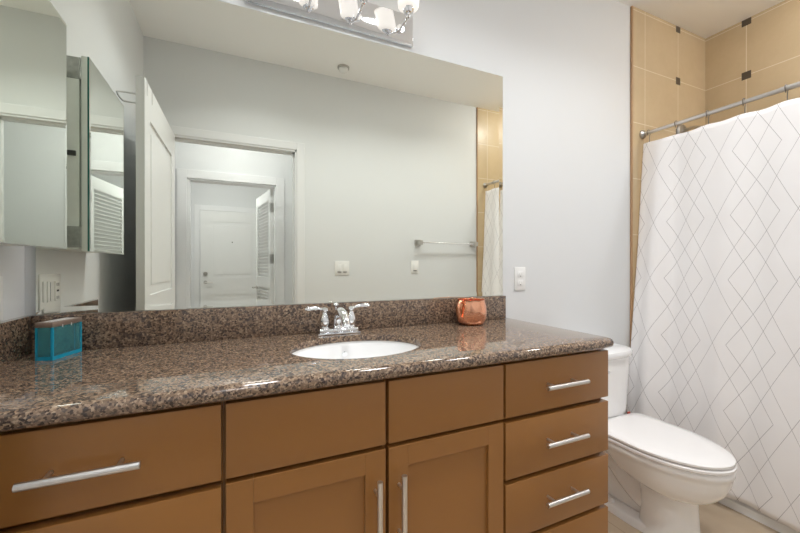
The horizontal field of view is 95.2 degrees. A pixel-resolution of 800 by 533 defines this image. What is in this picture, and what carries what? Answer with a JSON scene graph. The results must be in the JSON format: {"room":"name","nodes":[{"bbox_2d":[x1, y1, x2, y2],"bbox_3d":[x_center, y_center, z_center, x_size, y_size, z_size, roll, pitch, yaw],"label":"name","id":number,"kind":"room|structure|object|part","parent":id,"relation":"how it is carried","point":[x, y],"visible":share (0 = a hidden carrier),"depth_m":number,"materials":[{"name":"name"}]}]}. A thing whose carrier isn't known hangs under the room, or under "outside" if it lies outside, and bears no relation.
{"room":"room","nodes":[
{"label":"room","id":0,"kind":"room"},
{"bbox_2d":[0,245,24,320],"bbox_3d":[-0.821,-0.184,0.343,0.100,2.700,1.524,0,0,-24],"label":"wall","id":1,"kind":"structure","parent":0,"point":[12,258],"depth_m":1.00,"materials":[{"name":"paint"}]},
{"bbox_2d":[0,276,2,320],"bbox_3d":[-1.011,0.083,0.897,0.009,0.115,0.122,0,0,-24],"label":"outlet","id":2,"kind":"object","parent":1,"relation":"attached to","point":[1,277],"visible":1,"depth_m":0.94,"materials":[{"name":"white plastic"}]},
{"bbox_2d":[0,315,33,366],"bbox_3d":[-0.963,0.197,0.807,0.020,0.109,0.559,0,0,-24],"label":"backsplash","id":3,"kind":"structure","parent":1,"relation":"attached to","point":[15,333],"depth_m":0.98,"materials":[{"name":"brown stone"}]},
{"bbox_2d":[0,0,66,248],"bbox_3d":[-0.909,-0.363,0.815,0.127,0.629,0.404,0,0,-24],"label":"medicine cabinet","id":4,"kind":"object","parent":1,"relation":"attached to","point":[33,57],"visible":1,"depth_m":0.85,"materials":[{"name":"metal"}]},
{"bbox_3d":[-0.864,-0.363,0.835,0.016,0.629,0.404,0,0,-24],"label":"door","id":5,"kind":"part","parent":4,"relation":"part of","materials":[{"name":"metal"}]},
{"bbox_2d":[25,0,629,413],"bbox_3d":[0.465,-0.187,1.813,3.653,2.700,0.100,0,0,-24],"label":"wall","id":6,"kind":"structure","parent":0,"point":[564,65],"depth_m":1.92,"materials":[{"name":"paint"}]},
{"bbox_2d":[31,295,505,353],"bbox_3d":[-0.279,0.196,1.411,1.722,0.109,0.020,0,0,-24],"label":"backsplash","id":7,"kind":"structure","parent":6,"relation":"attached to","point":[100,330],"depth_m":1.27,"materials":[{"name":"brown stone"}]},
{"bbox_2d":[36,0,502,314],"bbox_3d":[-0.283,-0.388,1.416,1.709,1.058,0.006,0,0,-24],"label":"wall mirror","id":8,"kind":"object","parent":6,"relation":"attached to","point":[220,153],"visible":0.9,"depth_m":1.31,"materials":[{"name":"silver glass"}]},
{"bbox_2d":[246,0,418,47],"bbox_3d":[-0.225,-1.050,1.365,0.670,0.223,0.146,0,0,-24],"label":"vanity light","id":9,"kind":"object","parent":6,"relation":"attached to","point":[363,17],"visible":1,"depth_m":1.44,"materials":[{"name":"silver metal"}]},
{"bbox_3d":[-0.323,-0.996,1.338,0.032,0.032,0.091,0,0,-24],"label":"arm","id":10,"kind":"part","parent":9,"relation":"part of","materials":[{"name":"silver metal"}]},
{"bbox_3d":[-0.152,-0.996,1.415,0.032,0.032,0.091,0,0,-24],"label":"arm","id":11,"kind":"part","parent":9,"relation":"part of","materials":[{"name":"silver metal"}]},
{"bbox_3d":[0.018,-0.996,1.492,0.032,0.032,0.091,0,0,-24],"label":"arm","id":12,"kind":"part","parent":9,"relation":"part of","materials":[{"name":"silver metal"}]},
{"bbox_3d":[0.034,-1.093,1.452,0.092,0.137,0.092,0,0,-24],"label":"lamp shade","id":13,"kind":"part","parent":9,"relation":"part of","materials":[{"name":"white glass"}]},
{"bbox_2d":[514,267,524,289],"bbox_3d":[0.597,0.060,1.814,0.070,0.115,0.008,0,0,-24],"label":"wall outlet","id":14,"kind":"object","parent":6,"relation":"attached to","point":[519,272],"visible":1,"depth_m":1.81,"materials":[{"name":"white plastic"}]},
{"bbox_2d":[518,280,522,285],"bbox_3d":[0.598,0.082,1.813,0.034,0.029,0.002,0,0,-24],"label":"socket","id":15,"kind":"object","parent":14,"relation":"attached to","point":[520,282],"depth_m":1.81,"materials":[{"name":"white plastic"}]},
{"bbox_2d":[630,6,632,347],"bbox_3d":[1.370,-0.188,2.159,0.012,2.700,0.013,0,0,-24],"label":"trim","id":16,"kind":"structure","parent":6,"relation":"attached to","point":[631,7],"depth_m":2.15,"materials":[{"name":"paint"}]},
{"bbox_2d":[633,6,704,305],"bbox_3d":[1.718,-0.188,2.318,0.753,2.700,0.010,0,0,-24],"label":"tiled wall","id":17,"kind":"structure","parent":6,"relation":"attached to","point":[668,58],"depth_m":2.26,"materials":[{"name":"beige tile"}]},
{"bbox_2d":[676,124,700,133],"bbox_3d":[1.857,-0.830,2.252,0.100,0.176,0.222,0,0,-24],"label":"sprayer","id":18,"kind":"object","parent":17,"relation":"attached to","point":[682,128],"visible":0.38,"depth_m":2.33,"materials":[{"name":"silver metal"}]},
{"bbox_3d":[1.847,-0.840,2.274,0.019,0.085,0.172,0,0,-24],"label":"arm","id":19,"kind":"part","parent":18,"relation":"part of","materials":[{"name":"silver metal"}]},
{"bbox_2d":[640,81,799,138],"bbox_3d":[1.764,-0.790,1.507,0.052,0.052,1.503,0,0,-24],"label":"curtain rod","id":20,"kind":"object","parent":17,"relation":"attached to","point":[643,133],"visible":0.98,"depth_m":1.82,"materials":[{"name":"metal"}]},
{"bbox_2d":[608,502,779,532],"bbox_3d":[1.063,1.208,-0.656,4.596,0.080,5.100,0,0,-24],"label":"floor","id":21,"kind":"structure","parent":0,"point":[716,517],"depth_m":1.65,"materials":[{"name":"beige tile"}]},
{"bbox_2d":[0,401,223,532],"bbox_3d":[-0.723,0.726,0.900,0.531,0.878,0.583,0,0,-24],"label":"drawers","id":22,"kind":"object","parent":21,"relation":"on","point":[160,471],"visible":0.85,"depth_m":0.71,"materials":[{"name":"paint"}]},
{"bbox_3d":[-0.579,0.376,0.668,0.177,0.014,0.042,0,0,-24],"label":"handle","id":23,"kind":"part","parent":22,"relation":"part of","materials":[{"name":"metal"}]},
{"bbox_3d":[-0.596,0.559,0.699,0.456,0.172,0.028,0,0,-24],"label":"drawer","id":24,"kind":"part","parent":22,"relation":"part of","materials":[{"name":"paint"}]},
{"bbox_2d":[224,364,502,532],"bbox_3d":[-0.135,0.725,1.165,0.758,0.878,0.583,0,0,-24],"label":"base cabinet","id":25,"kind":"object","parent":21,"relation":"on","point":[421,453],"visible":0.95,"depth_m":0.92,"materials":[{"name":"paint"}]},
{"bbox_3d":[-0.211,0.376,0.872,0.370,0.162,0.028,0,0,-24],"label":"false drawer","id":26,"kind":"part","parent":25,"relation":"part of","materials":[{"name":"paint"}]},
{"bbox_3d":[-0.211,0.767,0.873,0.370,0.597,0.028,0,0,-24],"label":"door","id":27,"kind":"part","parent":25,"relation":"part of","materials":[{"name":"paint"}]},
{"bbox_2d":[0,295,613,431],"bbox_3d":[-0.162,0.214,1.165,1.775,0.144,0.565,0,0,-24],"label":"countertop","id":28,"kind":"structure","parent":25,"relation":"on","point":[128,362],"depth_m":1.03,"materials":[{"name":"brown stone"}]},
{"bbox_2d":[35,317,81,360],"bbox_3d":[-0.956,0.200,1.026,0.043,0.102,0.109,0,0,-8],"label":"tissue box","id":29,"kind":"object","parent":28,"relation":"on","point":[55,339],"visible":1,"depth_m":0.99,"materials":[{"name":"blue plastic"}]},
{"bbox_3d":[-0.956,0.157,1.025,0.043,0.014,0.109,0,0,-8],"label":"lid","id":30,"kind":"part","parent":29,"relation":"part of","materials":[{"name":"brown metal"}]},
{"bbox_2d":[305,302,369,335],"bbox_3d":[-0.230,0.193,1.363,0.180,0.114,0.179,0,0,21],"label":"faucet","id":31,"kind":"object","parent":28,"relation":"on","point":[343,322],"visible":1,"depth_m":1.34,"materials":[{"name":"silver metal"}]},
{"bbox_3d":[-0.309,0.156,1.330,0.075,0.022,0.018,0,0,-29],"label":"handle","id":32,"kind":"part","parent":31,"relation":"part of","materials":[{"name":"silver metal"}]},
{"bbox_3d":[-0.232,0.239,1.368,0.160,0.022,0.054,0,0,-24],"label":"plate","id":33,"kind":"part","parent":31,"relation":"part of","materials":[{"name":"silver metal"}]},
{"bbox_3d":[-0.210,0.190,1.319,0.042,0.081,0.145,0,0,-24],"label":"spout","id":34,"kind":"part","parent":31,"relation":"part of","materials":[{"name":"silver metal"}]},
{"bbox_3d":[-0.152,0.154,1.401,0.075,0.026,0.018,0,0,-20],"label":"handle","id":35,"kind":"part","parent":31,"relation":"part of","materials":[{"name":"silver metal"}]},
{"bbox_2d":[292,341,417,358],"bbox_3d":[-0.135,0.352,1.168,0.466,0.156,0.365,0,0,-24],"label":"sink","id":36,"kind":"object","parent":28,"relation":"in","point":[353,349],"visible":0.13,"depth_m":1.32,"materials":[{"name":"ceramic"}]},
{"bbox_2d":[455,298,486,325],"bbox_3d":[0.308,0.195,1.582,0.134,0.109,0.137,0,0,4],"label":"copper mug","id":37,"kind":"object","parent":28,"relation":"on","point":[469,311],"visible":1,"depth_m":1.53,"materials":[{"name":"brown metal"}]},
{"bbox_3d":[0.253,0.183,1.532,0.037,0.085,0.014,0,0,-42],"label":"handle","id":38,"kind":"part","parent":37,"relation":"part of","materials":[{"name":"orange metal"}]},
{"bbox_3d":[-0.054,0.627,0.905,0.014,0.200,0.042,0,0,-24],"label":"handle","id":39,"kind":"part","parent":25,"relation":"part of","materials":[{"name":"metal"}]},
{"bbox_3d":[0.006,0.627,0.932,0.014,0.200,0.042,0,0,-24],"label":"handle","id":40,"kind":"part","parent":25,"relation":"part of","materials":[{"name":"metal"}]},
{"bbox_3d":[0.135,0.376,1.028,0.371,0.162,0.028,0,0,-24],"label":"false drawer","id":41,"kind":"part","parent":25,"relation":"part of","materials":[{"name":"paint"}]},
{"bbox_3d":[0.135,0.766,1.029,0.371,0.597,0.028,0,0,-24],"label":"door","id":42,"kind":"part","parent":25,"relation":"part of","materials":[{"name":"paint"}]},
{"bbox_2d":[499,349,607,532],"bbox_3d":[0.420,0.725,1.416,0.459,0.878,0.583,0,0,-24],"label":"drawers","id":43,"kind":"object","parent":21,"relation":"on","point":[555,419],"visible":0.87,"depth_m":1.18,"materials":[{"name":"paint"}]},
{"bbox_3d":[0.519,0.558,1.202,0.454,0.172,0.028,0,0,-24],"label":"drawer","id":44,"kind":"part","parent":43,"relation":"part of","materials":[{"name":"paint"}]},
{"bbox_3d":[0.519,0.375,1.202,0.454,0.162,0.028,0,0,-24],"label":"drawer","id":45,"kind":"part","parent":43,"relation":"part of","materials":[{"name":"paint"}]},
{"bbox_3d":[0.519,0.744,1.203,0.454,0.170,0.028,0,0,-24],"label":"drawer","id":46,"kind":"part","parent":43,"relation":"part of","materials":[{"name":"paint"}]},
{"bbox_3d":[0.529,0.733,1.168,0.177,0.014,0.042,0,0,-24],"label":"handle","id":47,"kind":"part","parent":43,"relation":"part of","materials":[{"name":"metal"}]},
{"bbox_3d":[0.529,0.551,1.168,0.177,0.014,0.042,0,0,-24],"label":"handle","id":48,"kind":"part","parent":43,"relation":"part of","materials":[{"name":"metal"}]},
{"bbox_3d":[0.529,0.374,1.167,0.177,0.014,0.042,0,0,-24],"label":"handle","id":49,"kind":"part","parent":43,"relation":"part of","materials":[{"name":"metal"}]},
{"bbox_3d":[0.519,0.954,1.203,0.454,0.220,0.028,0,0,-24],"label":"drawer","id":50,"kind":"part","parent":43,"relation":"part of","materials":[{"name":"paint"}]},
{"bbox_2d":[601,344,736,532],"bbox_3d":[1.135,0.801,1.689,0.418,0.743,0.657,0,0,-24],"label":"toilet","id":51,"kind":"object","parent":21,"relation":"on","point":[660,473],"visible":0.72,"depth_m":1.55,"materials":[{"name":"ceramic"}]},
{"bbox_3d":[1.036,0.629,1.907,0.396,0.332,0.178,0,0,-24],"label":"tank","id":52,"kind":"part","parent":51,"relation":"part of","materials":[{"name":"ceramic"}]},
{"bbox_3d":[1.038,0.446,1.902,0.418,0.035,0.189,0,0,-24],"label":"tank lid","id":53,"kind":"part","parent":51,"relation":"part of","materials":[{"name":"ceramic"}]},
{"bbox_3d":[1.139,0.881,1.680,0.376,0.172,0.632,0,0,-24],"label":"bowl","id":54,"kind":"part","parent":51,"relation":"part of","materials":[{"name":"ceramic"}]},
{"bbox_3d":[1.168,0.764,1.615,0.376,0.020,0.487,0,0,-24],"label":"lid","id":55,"kind":"part","parent":51,"relation":"part of","materials":[{"name":"plastic"}]},
{"bbox_3d":[1.169,0.785,1.613,0.380,0.016,0.489,0,0,-24],"label":"seat","id":56,"kind":"part","parent":51,"relation":"part of","materials":[{"name":"plastic"}]},
{"bbox_2d":[718,497,798,532],"bbox_3d":[2.041,0.963,1.636,0.724,0.400,1.500,0,0,-24],"label":"bathtub","id":57,"kind":"object","parent":21,"relation":"on","point":[738,506],"visible":0.02,"depth_m":1.67,"materials":[{"name":"ceramic"}]},
{"bbox_2d":[616,0,784,38],"bbox_3d":[1.063,-1.571,-0.663,4.596,0.080,5.100,0,0,-24],"label":"ceiling","id":58,"kind":"structure","parent":0,"point":[703,18],"depth_m":2.20,"materials":[{"name":"paint"}]},
{"bbox_2d":[705,0,799,124],"bbox_3d":[2.418,-0.187,1.804,0.100,2.700,1.524,0,0,-24],"label":"wall","id":59,"kind":"structure","parent":0,"point":[759,54],"depth_m":2.24,"materials":[{"name":"beige tile"}]},
{"bbox_3d":[1.532,-0.762,2.023,0.035,0.093,0.004,0,0,-24],"label":"curtain hook","id":60,"kind":"object","parent":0,"visible":0},
{"bbox_2d":[627,98,799,532],"bbox_3d":[1.690,0.187,1.480,0.162,1.837,1.472,0,0,-24],"label":"shower curtain","id":61,"kind":"object","parent":60,"relation":"hanging from","point":[715,337],"visible":0.9,"depth_m":1.75,"materials":[{"name":"fabric"}]}
]}

